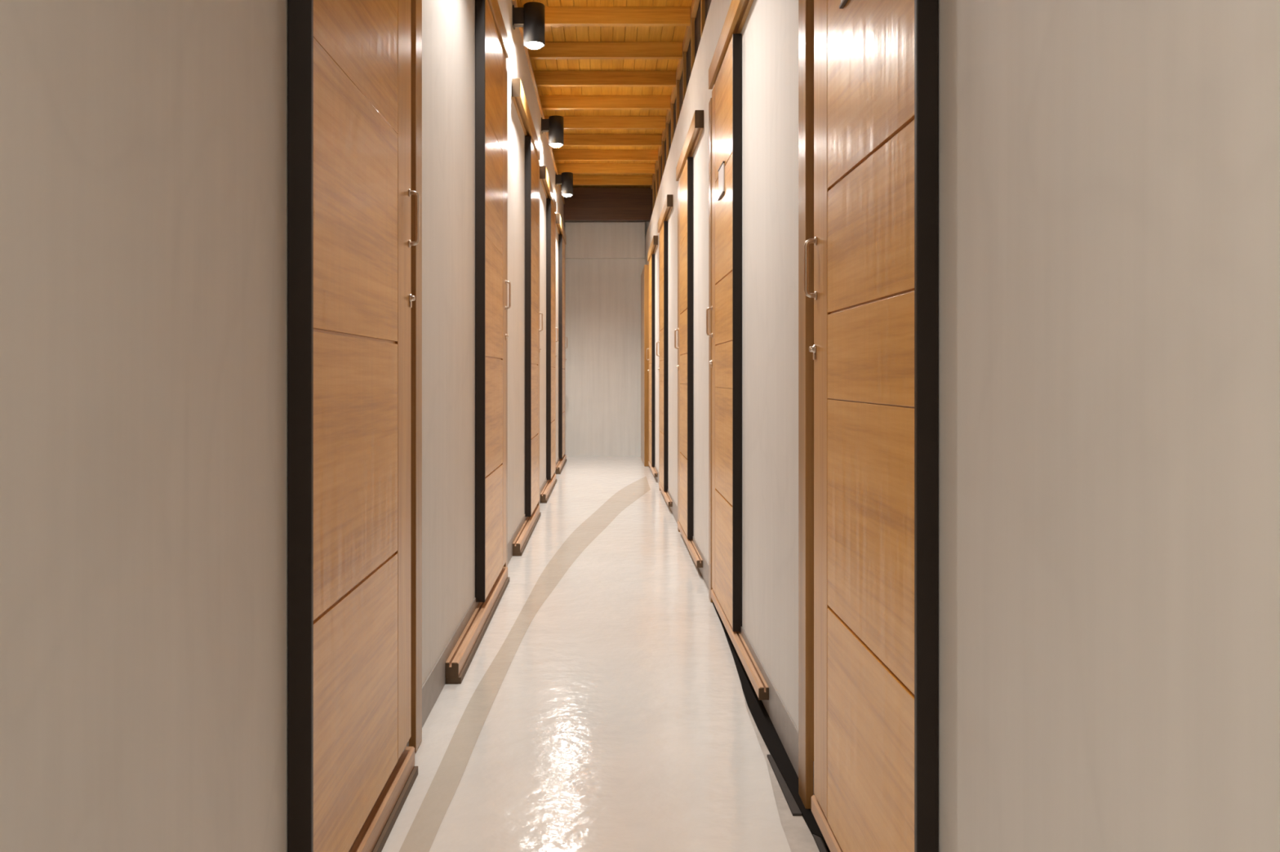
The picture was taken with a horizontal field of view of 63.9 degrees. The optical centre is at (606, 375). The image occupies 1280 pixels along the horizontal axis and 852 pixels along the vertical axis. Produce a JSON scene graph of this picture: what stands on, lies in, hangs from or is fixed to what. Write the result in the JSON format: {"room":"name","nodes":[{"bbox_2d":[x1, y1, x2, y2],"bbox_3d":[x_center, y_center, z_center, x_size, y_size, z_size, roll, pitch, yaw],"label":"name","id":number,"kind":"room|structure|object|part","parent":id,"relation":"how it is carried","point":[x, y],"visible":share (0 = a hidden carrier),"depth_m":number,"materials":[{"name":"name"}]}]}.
{"room":"corridor","nodes":[
{"label":"corridor","id":0,"kind":"room"},
{"bbox_2d":[0,0,564,851],"bbox_3d":[-0.554,-0.607,4.650,0.091,3.300,15.300,0,0,0],"label":"wall","id":1,"kind":"structure","parent":0,"point":[144,144],"depth_m":1.20,"materials":[{"name":"grey paint"}]},
{"bbox_2d":[408,0,422,752],"bbox_3d":[-0.498,-0.262,2.655,0.022,2.448,0.085,0,0,0],"label":"door frame","id":2,"kind":"structure","parent":1,"relation":"attached to","point":[415,739],"depth_m":2.61,"materials":[{"name":"brown wood"}]},
{"bbox_2d":[403,457,559,751],"bbox_3d":[-0.507,0.909,4.650,0.004,0.108,15.300,0,0,0],"label":"baseboard","id":3,"kind":"structure","parent":1,"relation":"attached to","point":[435,682],"depth_m":3.15,"materials":[{"name":"grey paint"}]},
{"bbox_2d":[487,0,508,57],"bbox_3d":[-0.485,-1.539,3.998,0.047,0.100,1.604,0,0,0],"label":"door track","id":4,"kind":"object","parent":1,"relation":"attached to","point":[494,5],"visible":0.5,"depth_m":4.45,"materials":[{"name":"brown wood"}]},
{"bbox_2d":[502,69,507,568],"bbox_3d":[-0.498,-0.262,4.971,0.022,2.448,0.085,0,0,0],"label":"door frame","id":5,"kind":"structure","parent":1,"relation":"attached to","point":[506,562],"depth_m":4.96,"materials":[{"name":"brown wood"}]},
{"bbox_2d":[511,78,540,159],"bbox_3d":[-0.485,-1.539,6.268,0.047,0.100,1.604,0,0,0],"label":"door track","id":6,"kind":"object","parent":1,"relation":"attached to","point":[518,96],"visible":0.96,"depth_m":5.87,"materials":[{"name":"brown wood"}]},
{"bbox_2d":[512,1,544,48],"bbox_3d":[-0.423,-1.891,5.550,0.172,0.233,0.116,0,0,0],"label":"spotlight","id":7,"kind":"object","parent":1,"relation":"attached to","point":[531,16],"visible":1,"depth_m":5.51,"materials":[{"name":"black metal"}]},
{"bbox_2d":[511,0,564,204],"bbox_3d":[-0.522,-2.026,4.650,0.061,0.028,15.300,0,0,0],"label":"trim","id":8,"kind":"structure","parent":1,"relation":"attached to","point":[514,2],"depth_m":7.20,"materials":[{"name":"brown wood"}]},
{"bbox_2d":[539,165,556,213],"bbox_3d":[-0.485,-1.539,8.548,0.047,0.100,1.604,0,0,0],"label":"door track","id":9,"kind":"object","parent":1,"relation":"attached to","point":[544,175],"visible":0.97,"depth_m":8.15,"materials":[{"name":"brown wood"}]},
{"bbox_2d":[541,115,563,147],"bbox_3d":[-0.423,-1.891,7.950,0.172,0.233,0.116,0,0,0],"label":"spotlight","id":10,"kind":"object","parent":1,"relation":"attached to","point":[553,125],"visible":1,"depth_m":7.91,"materials":[{"name":"black metal"}]},
{"bbox_2d":[555,213,566,244],"bbox_3d":[-0.485,-1.539,10.818,0.047,0.100,1.604,0,0,0],"label":"door track","id":11,"kind":"object","parent":1,"relation":"attached to","point":[559,226],"visible":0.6,"depth_m":10.39,"materials":[{"name":"brown wood"}]},
{"bbox_2d":[555,172,573,196],"bbox_3d":[-0.423,-1.891,10.150,0.172,0.233,0.116,0,0,0],"label":"spotlight","id":12,"kind":"object","parent":1,"relation":"attached to","point":[566,179],"visible":1,"depth_m":10.11,"materials":[{"name":"black metal"}]},
{"bbox_2d":[381,456,819,851],"bbox_3d":[0.000,1.003,4.650,1.200,0.081,15.300,0,0,0],"label":"floor","id":13,"kind":"structure","parent":0,"point":[601,705],"depth_m":2.92,"materials":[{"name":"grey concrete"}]},
{"bbox_2d":[348,746,417,851],"bbox_3d":[-0.480,0.929,1.673,0.048,0.067,1.603,0,0,0],"label":"door track","id":14,"kind":"object","parent":13,"relation":"on","point":[372,837],"visible":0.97,"depth_m":2.19,"materials":[{"name":"brown wood"}]},
{"bbox_2d":[288,0,419,851],"bbox_3d":[-0.476,-0.305,2.045,0.062,2.354,0.835,0,0,0],"label":"door","id":15,"kind":"structure","parent":14,"relation":"on","point":[350,298],"depth_m":1.85,"materials":[{"name":"brown wood"}]},
{"bbox_3d":[-0.488,-0.305,1.633,0.037,2.354,0.012,0,0,0],"label":"edge trim","id":16,"kind":"part","parent":15,"relation":"part of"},
{"bbox_3d":[-0.489,-0.307,1.974,0.036,2.350,0.667,0,0,0],"label":"panel","id":17,"kind":"part","parent":15,"relation":"part of","materials":[{"name":"brown wood"}]},
{"bbox_3d":[-0.458,-0.374,2.436,0.026,0.139,0.018,0,0,0],"label":"pull handle","id":18,"kind":"part","parent":15,"relation":"part of","materials":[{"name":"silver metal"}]},
{"bbox_2d":[445,567,509,684],"bbox_3d":[-0.480,0.929,3.998,0.048,0.067,1.603,0,0,0],"label":"door track","id":19,"kind":"object","parent":13,"relation":"on","point":[457,664],"visible":0.98,"depth_m":3.63,"materials":[{"name":"brown wood"}]},
{"bbox_2d":[475,0,511,602],"bbox_3d":[-0.476,-0.305,4.361,0.062,2.354,0.835,0,0,0],"label":"door","id":20,"kind":"structure","parent":19,"relation":"on","point":[491,335],"depth_m":4.13,"materials":[{"name":"brown wood"}]},
{"bbox_3d":[-0.488,-0.305,3.949,0.037,2.354,0.012,0,0,0],"label":"edge trim","id":21,"kind":"part","parent":20,"relation":"part of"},
{"bbox_3d":[-0.489,-0.307,4.290,0.036,2.350,0.667,0,0,0],"label":"panel","id":22,"kind":"part","parent":20,"relation":"part of","materials":[{"name":"brown wood"}]},
{"bbox_3d":[-0.458,-0.374,4.752,0.026,0.139,0.018,0,0,0],"label":"pull handle","id":23,"kind":"part","parent":20,"relation":"part of","materials":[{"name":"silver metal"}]},
{"bbox_2d":[512,505,541,555],"bbox_3d":[-0.480,0.929,6.269,0.048,0.067,1.603,0,0,0],"label":"door track","id":24,"kind":"object","parent":13,"relation":"on","point":[519,544],"visible":0.98,"depth_m":5.95,"materials":[{"name":"brown wood"}]},
{"bbox_2d":[524,136,542,516],"bbox_3d":[-0.476,-0.305,6.747,0.062,2.354,0.835,0,0,0],"label":"door","id":25,"kind":"structure","parent":24,"relation":"on","point":[532,349],"depth_m":6.41,"materials":[{"name":"brown wood"}]},
{"bbox_3d":[-0.488,-0.305,6.336,0.037,2.354,0.012,0,0,0],"label":"edge trim","id":26,"kind":"part","parent":25,"relation":"part of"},
{"bbox_3d":[-0.489,-0.307,6.676,0.036,2.350,0.667,0,0,0],"label":"panel","id":27,"kind":"part","parent":25,"relation":"part of","materials":[{"name":"brown wood"}]},
{"bbox_3d":[-0.458,-0.374,7.139,0.026,0.139,0.018,0,0,0],"label":"pull handle","id":28,"kind":"part","parent":25,"relation":"part of","materials":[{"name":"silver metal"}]},
{"bbox_2d":[540,474,556,502],"bbox_3d":[-0.480,0.929,8.549,0.048,0.067,1.603,0,0,0],"label":"door track","id":29,"kind":"object","parent":13,"relation":"on","point":[548,489],"visible":0.99,"depth_m":8.21,"materials":[{"name":"brown wood"}]},
{"bbox_2d":[546,198,558,479],"bbox_3d":[-0.476,-0.305,8.988,0.062,2.354,0.835,0,0,0],"label":"door","id":30,"kind":"structure","parent":29,"relation":"on","point":[551,328],"depth_m":8.57,"materials":[{"name":"brown wood"}]},
{"bbox_3d":[-0.488,-0.305,8.576,0.037,2.354,0.012,0,0,0],"label":"edge trim","id":31,"kind":"part","parent":30,"relation":"part of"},
{"bbox_3d":[-0.489,-0.307,8.916,0.036,2.350,0.667,0,0,0],"label":"panel","id":32,"kind":"part","parent":30,"relation":"part of","materials":[{"name":"brown wood"}]},
{"bbox_2d":[555,454,566,474],"bbox_3d":[-0.480,0.929,10.819,0.048,0.067,1.603,0,0,0],"label":"door track","id":33,"kind":"object","parent":13,"relation":"on","point":[559,467],"visible":0.93,"depth_m":10.47,"materials":[{"name":"brown wood"}]},
{"bbox_2d":[558,234,567,458],"bbox_3d":[-0.476,-0.305,11.168,0.062,2.354,0.835,0,0,0],"label":"door","id":34,"kind":"structure","parent":33,"relation":"on","point":[562,246],"depth_m":10.75,"materials":[{"name":"brown wood"}]},
{"bbox_3d":[-0.488,-0.305,10.756,0.037,2.354,0.012,0,0,0],"label":"edge trim","id":35,"kind":"part","parent":34,"relation":"part of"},
{"bbox_3d":[-0.489,-0.307,11.097,0.036,2.350,0.667,0,0,0],"label":"panel","id":36,"kind":"part","parent":34,"relation":"part of","materials":[{"name":"brown wood"}]},
{"bbox_2d":[711,602,830,851],"bbox_3d":[0.433,0.964,2.950,0.055,0.007,3.100,0,0,0],"label":"floor strip","id":37,"kind":"object","parent":13,"relation":"on","point":[784,772],"visible":0.91,"depth_m":2.59,"materials":[{"name":"black rubber"}]},
{"bbox_2d":[516,0,692,187],"bbox_3d":[0.000,-2.287,4.650,1.240,0.060,15.300,0,0,0],"label":"ceiling","id":38,"kind":"structure","parent":0,"point":[552,33],"depth_m":7.42,"materials":[{"name":"brown wood"}]},
{"bbox_2d":[517,6,690,26],"bbox_3d":[-0.021,-2.204,6.282,1.062,0.104,0.045,0,0,0],"label":"joist","id":39,"kind":"object","parent":38,"relation":"attached to","point":[553,15],"visible":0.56,"depth_m":6.26,"materials":[{"name":"brown wood"}]},
{"bbox_2d":[533,71,675,86],"bbox_3d":[-0.021,-2.204,7.603,1.062,0.104,0.045,0,0,0],"label":"joist","id":40,"kind":"object","parent":38,"relation":"attached to","point":[543,78],"visible":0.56,"depth_m":7.58,"materials":[{"name":"brown wood"}]},
{"bbox_2d":[539,95,670,109],"bbox_3d":[-0.021,-2.204,8.262,1.062,0.104,0.045,0,0,0],"label":"joist","id":41,"kind":"object","parent":38,"relation":"attached to","point":[548,102],"visible":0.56,"depth_m":8.24,"materials":[{"name":"brown wood"}]},
{"bbox_2d":[544,115,665,128],"bbox_3d":[-0.021,-2.204,8.922,1.062,0.104,0.045,0,0,0],"label":"joist","id":42,"kind":"object","parent":38,"relation":"attached to","point":[569,122],"visible":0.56,"depth_m":8.90,"materials":[{"name":"brown wood"}]},
{"bbox_2d":[528,41,682,58],"bbox_3d":[-0.021,-2.204,6.942,1.062,0.104,0.045,0,0,0],"label":"joist","id":43,"kind":"object","parent":38,"relation":"attached to","point":[551,50],"visible":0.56,"depth_m":6.92,"materials":[{"name":"brown wood"}]},
{"bbox_2d":[552,149,657,160],"bbox_3d":[-0.021,-2.204,10.242,1.062,0.104,0.045,0,0,0],"label":"joist","id":44,"kind":"object","parent":38,"relation":"attached to","point":[559,154],"visible":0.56,"depth_m":10.22,"materials":[{"name":"brown wood"}]},
{"bbox_2d":[555,163,654,173],"bbox_3d":[-0.021,-2.204,10.902,1.062,0.104,0.045,0,0,0],"label":"joist","id":45,"kind":"object","parent":38,"relation":"attached to","point":[575,168],"visible":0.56,"depth_m":10.88,"materials":[{"name":"brown wood"}]},
{"bbox_2d":[560,175,652,185],"bbox_3d":[-0.021,-2.204,11.562,1.062,0.104,0.045,0,0,0],"label":"joist","id":46,"kind":"object","parent":38,"relation":"attached to","point":[577,180],"visible":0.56,"depth_m":11.54,"materials":[{"name":"brown wood"}]},
{"bbox_2d":[562,133,662,146],"bbox_3d":[-0.021,-2.204,9.582,1.062,0.104,0.045,0,0,0],"label":"joist","id":47,"kind":"object","parent":38,"relation":"attached to","point":[569,140],"visible":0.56,"depth_m":9.56,"materials":[{"name":"brown wood"}]},
{"bbox_2d":[564,221,649,456],"bbox_3d":[0.000,-0.607,12.315,1.200,3.300,0.170,0,0,0],"label":"wall","id":48,"kind":"structure","parent":0,"point":[606,260],"depth_m":12.30,"materials":[{"name":"paint"}]},
{"bbox_2d":[645,0,1279,851],"bbox_3d":[0.530,-0.607,4.650,0.139,3.300,15.300,0,0,0],"label":"wall","id":49,"kind":"structure","parent":0,"point":[1108,171],"depth_m":1.00,"materials":[{"name":"grey paint"}]},
{"bbox_2d":[563,187,653,221],"bbox_3d":[0.000,-2.017,12.070,1.090,0.380,0.100,0,0,0],"label":"beam","id":50,"kind":"structure","parent":49,"relation":"attached to","point":[585,204],"depth_m":12.02,"materials":[{"name":"brown wood"}]},
{"bbox_2d":[640,264,648,466],"bbox_3d":[0.428,-0.107,11.430,0.064,2.139,1.140,0,0,0],"label":"door","id":51,"kind":"structure","parent":49,"relation":"attached to","point":[645,273],"depth_m":10.86,"materials":[{"name":"brown wood"}]},
{"bbox_2d":[647,235,657,261],"bbox_3d":[0.440,-1.224,9.913,0.042,0.086,1.334,0,0,0],"label":"door track","id":52,"kind":"object","parent":49,"relation":"attached to","point":[654,244],"visible":0.97,"depth_m":9.57,"materials":[{"name":"brown wood"}]},
{"bbox_2d":[648,461,657,477],"bbox_3d":[0.442,0.898,9.914,0.028,0.036,1.333,0,0,0],"label":"door track","id":53,"kind":"object","parent":49,"relation":"attached to","point":[653,469],"visible":0.91,"depth_m":9.60,"materials":[{"name":"brown wood"}]},
{"bbox_2d":[646,253,654,466],"bbox_3d":[0.432,-0.147,10.186,0.055,2.040,0.712,0,0,0],"label":"door","id":54,"kind":"structure","parent":53,"relation":"on","point":[651,263],"depth_m":9.83,"materials":[{"name":"brown wood"}]},
{"bbox_3d":[0.445,-0.149,10.127,0.029,2.036,0.569,0,0,0],"label":"panel","id":55,"kind":"part","parent":54,"relation":"part of","materials":[{"name":"brown wood"}]},
{"bbox_3d":[0.444,-0.147,9.836,0.030,2.040,0.012,0,0,0],"label":"edge trim","id":56,"kind":"part","parent":54,"relation":"part of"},
{"bbox_2d":[653,181,654,208],"bbox_3d":[0.526,-1.923,11.560,0.020,0.532,0.045,0,0,0],"label":"wooden post","id":57,"kind":"object","parent":49,"relation":"attached to","point":[653,181],"visible":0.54,"depth_m":11.54,"materials":[{"name":"brown wood"}]},
{"bbox_2d":[655,169,657,199],"bbox_3d":[0.526,-1.923,10.900,0.020,0.532,0.045,0,0,0],"label":"wooden post","id":58,"kind":"object","parent":49,"relation":"attached to","point":[655,170],"visible":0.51,"depth_m":10.88,"materials":[{"name":"brown wood"}]},
{"bbox_2d":[658,235,660,490],"bbox_3d":[0.451,-0.109,8.624,0.021,2.142,0.085,0,0,0],"label":"door frame","id":59,"kind":"structure","parent":49,"relation":"attached to","point":[659,236],"depth_m":8.64,"materials":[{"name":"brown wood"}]},
{"bbox_2d":[658,156,660,188],"bbox_3d":[0.526,-1.923,10.241,0.020,0.532,0.045,0,0,0],"label":"wooden post","id":60,"kind":"object","parent":49,"relation":"attached to","point":[659,157],"visible":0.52,"depth_m":10.22,"materials":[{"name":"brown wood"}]},
{"bbox_2d":[662,141,664,176],"bbox_3d":[0.526,-1.923,9.581,0.020,0.532,0.045,0,0,0],"label":"wooden post","id":61,"kind":"object","parent":49,"relation":"attached to","point":[663,142],"visible":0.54,"depth_m":9.56,"materials":[{"name":"brown wood"}]},
{"bbox_2d":[657,194,672,233],"bbox_3d":[0.440,-1.224,7.823,0.042,0.086,1.334,0,0,0],"label":"door track","id":62,"kind":"object","parent":49,"relation":"attached to","point":[668,206],"visible":0.97,"depth_m":7.51,"materials":[{"name":"brown wood"}]},
{"bbox_2d":[658,482,672,506],"bbox_3d":[0.442,0.898,7.824,0.028,0.036,1.333,0,0,0],"label":"door track","id":63,"kind":"object","parent":49,"relation":"attached to","point":[668,500],"visible":0.86,"depth_m":7.48,"materials":[{"name":"brown wood"}]},
{"bbox_2d":[656,221,667,491],"bbox_3d":[0.432,-0.147,8.086,0.055,2.040,0.712,0,0,0],"label":"door","id":64,"kind":"structure","parent":63,"relation":"on","point":[663,355],"depth_m":7.73,"materials":[{"name":"brown wood"}]},
{"bbox_3d":[0.445,-0.149,8.027,0.029,2.036,0.569,0,0,0],"label":"panel","id":65,"kind":"part","parent":64,"relation":"part of","materials":[{"name":"brown wood"}]},
{"bbox_3d":[0.444,-0.147,7.736,0.030,2.040,0.012,0,0,0],"label":"edge trim","id":66,"kind":"part","parent":64,"relation":"part of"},
{"bbox_2d":[666,124,668,161],"bbox_3d":[0.526,-1.923,8.921,0.020,0.532,0.045,0,0,0],"label":"wooden post","id":67,"kind":"object","parent":49,"relation":"attached to","point":[667,125],"visible":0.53,"depth_m":8.90,"materials":[{"name":"brown wood"}]},
{"bbox_2d":[671,103,673,144],"bbox_3d":[0.526,-1.923,8.261,0.020,0.532,0.045,0,0,0],"label":"wooden post","id":68,"kind":"object","parent":49,"relation":"attached to","point":[672,104],"visible":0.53,"depth_m":8.24,"materials":[{"name":"brown wood"}]},
{"bbox_2d":[649,0,700,189],"bbox_3d":[0.527,-2.223,4.650,0.031,0.067,15.300,0,0,0],"label":"trim","id":69,"kind":"structure","parent":49,"relation":"attached to","point":[695,4],"depth_m":7.47,"materials":[{"name":"brown wood"}]},
{"bbox_2d":[676,80,679,124],"bbox_3d":[0.526,-1.923,7.601,0.020,0.532,0.045,0,0,0],"label":"wooden post","id":70,"kind":"object","parent":49,"relation":"attached to","point":[677,81],"visible":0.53,"depth_m":7.58,"materials":[{"name":"brown wood"}]},
{"bbox_2d":[677,186,679,532],"bbox_3d":[0.451,-0.109,6.354,0.021,2.142,0.085,0,0,0],"label":"door frame","id":71,"kind":"structure","parent":49,"relation":"attached to","point":[677,186],"depth_m":6.36,"materials":[{"name":"brown wood"}]},
{"bbox_2d":[683,52,686,100],"bbox_3d":[0.526,-1.923,6.941,0.020,0.532,0.045,0,0,0],"label":"wooden post","id":72,"kind":"object","parent":49,"relation":"attached to","point":[684,53],"visible":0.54,"depth_m":6.92,"materials":[{"name":"brown wood"}]},
{"bbox_2d":[675,110,703,181],"bbox_3d":[0.440,-1.224,5.548,0.042,0.086,1.334,0,0,0],"label":"door track","id":73,"kind":"object","parent":49,"relation":"attached to","point":[696,126],"visible":0.98,"depth_m":5.21,"materials":[{"name":"brown wood"}]},
{"bbox_2d":[677,520,702,568],"bbox_3d":[0.442,0.898,5.548,0.028,0.036,1.333,0,0,0],"label":"door track","id":74,"kind":"object","parent":49,"relation":"attached to","point":[691,545],"visible":0.86,"depth_m":5.23,"materials":[{"name":"brown wood"}]},
{"bbox_2d":[674,156,693,539],"bbox_3d":[0.432,-0.147,5.816,0.055,2.040,0.712,0,0,0],"label":"door","id":75,"kind":"structure","parent":74,"relation":"on","point":[685,366],"depth_m":5.57,"materials":[{"name":"brown wood"}]},
{"bbox_3d":[0.417,-0.221,6.146,0.026,0.130,0.018,0,0,0],"label":"pull handle","id":76,"kind":"part","parent":75,"relation":"part of","materials":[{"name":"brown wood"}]},
{"bbox_3d":[0.445,-0.149,5.758,0.029,2.036,0.569,0,0,0],"label":"panel","id":77,"kind":"part","parent":75,"relation":"part of","materials":[{"name":"brown wood"}]},
{"bbox_3d":[0.444,-0.147,5.466,0.030,2.040,0.012,0,0,0],"label":"edge trim","id":78,"kind":"part","parent":75,"relation":"part of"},
{"bbox_2d":[690,17,694,74],"bbox_3d":[0.526,-1.923,6.280,0.020,0.532,0.045,0,0,0],"label":"wooden post","id":79,"kind":"object","parent":49,"relation":"attached to","point":[692,20],"visible":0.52,"depth_m":6.26,"materials":[{"name":"brown wood"}]},
{"bbox_2d":[700,0,705,38],"bbox_3d":[0.526,-1.923,5.620,0.020,0.532,0.045,0,0,0],"label":"wooden post","id":80,"kind":"object","parent":49,"relation":"attached to","point":[702,2],"visible":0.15,"depth_m":5.60,"materials":[{"name":"brown wood"}]},
{"bbox_2d":[708,97,713,602],"bbox_3d":[0.451,-0.109,4.386,0.021,2.142,0.085,0,0,0],"label":"door frame","id":81,"kind":"structure","parent":49,"relation":"attached to","point":[710,588],"depth_m":4.37,"materials":[{"name":"brown wood"}]},
{"bbox_2d":[708,0,753,88],"bbox_3d":[0.440,-1.224,3.556,0.042,0.086,1.334,0,0,0],"label":"door track","id":82,"kind":"object","parent":49,"relation":"attached to","point":[739,10],"visible":0.79,"depth_m":3.56,"materials":[{"name":"brown wood"}]},
{"bbox_2d":[654,465,814,795],"bbox_3d":[0.459,0.909,3.925,0.004,0.108,13.850,0,0,0],"label":"baseboard","id":83,"kind":"structure","parent":49,"relation":"attached to","point":[782,722],"depth_m":2.77,"materials":[{"name":"grey paint"}]},
{"bbox_2d":[711,589,768,700],"bbox_3d":[0.442,0.898,3.557,0.028,0.036,1.333,0,0,0],"label":"door track","id":84,"kind":"object","parent":49,"relation":"attached to","point":[756,677],"visible":0.84,"depth_m":3.22,"materials":[{"name":"brown wood"}]},
{"bbox_2d":[706,33,741,631],"bbox_3d":[0.432,-0.147,3.848,0.055,2.040,0.712,0,0,0],"label":"door","id":85,"kind":"structure","parent":84,"relation":"on","point":[726,362],"depth_m":3.62,"materials":[{"name":"brown wood"}]},
{"bbox_3d":[0.417,-0.221,4.178,0.026,0.130,0.018,0,0,0],"label":"pull handle","id":86,"kind":"part","parent":85,"relation":"part of","materials":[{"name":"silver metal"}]},
{"bbox_3d":[0.427,-0.727,3.827,0.005,0.104,0.160,0,0,0],"label":"number plate","id":87,"kind":"part","parent":85,"relation":"part of","materials":[{"name":"silver metal"}]},
{"bbox_3d":[0.445,-0.149,3.789,0.029,2.036,0.569,0,0,0],"label":"panel","id":88,"kind":"part","parent":85,"relation":"part of","materials":[{"name":"brown wood"}]},
{"bbox_3d":[0.444,-0.147,3.498,0.030,2.040,0.012,0,0,0],"label":"edge trim","id":89,"kind":"part","parent":85,"relation":"part of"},
{"bbox_2d":[798,0,813,808],"bbox_3d":[0.451,-0.109,2.313,0.021,2.142,0.085,0,0,0],"label":"door frame","id":90,"kind":"structure","parent":49,"relation":"attached to","point":[806,7],"depth_m":2.27,"materials":[{"name":"brown wood"}]},
{"bbox_2d":[811,795,842,851],"bbox_3d":[0.442,0.898,1.484,0.028,0.036,1.333,0,0,0],"label":"door track","id":91,"kind":"object","parent":49,"relation":"attached to","point":[820,819],"visible":0.46,"depth_m":2.02,"materials":[{"name":"brown wood"}]},
{"bbox_2d":[804,0,937,851],"bbox_3d":[0.432,-0.147,1.775,0.055,2.040,0.712,0,0,0],"label":"door","id":92,"kind":"structure","parent":91,"relation":"on","point":[874,349],"depth_m":1.62,"materials":[{"name":"brown wood"}]},
{"bbox_3d":[0.417,-0.221,2.105,0.026,0.130,0.018,0,0,0],"label":"pull handle","id":93,"kind":"part","parent":92,"relation":"part of","materials":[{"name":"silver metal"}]},
{"bbox_3d":[0.445,-0.149,1.716,0.029,2.036,0.569,0,0,0],"label":"panel","id":94,"kind":"part","parent":92,"relation":"part of","materials":[{"name":"brown wood"}]},
{"bbox_3d":[0.444,-0.147,1.425,0.030,2.040,0.012,0,0,0],"label":"edge trim","id":95,"kind":"part","parent":92,"relation":"part of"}
]}

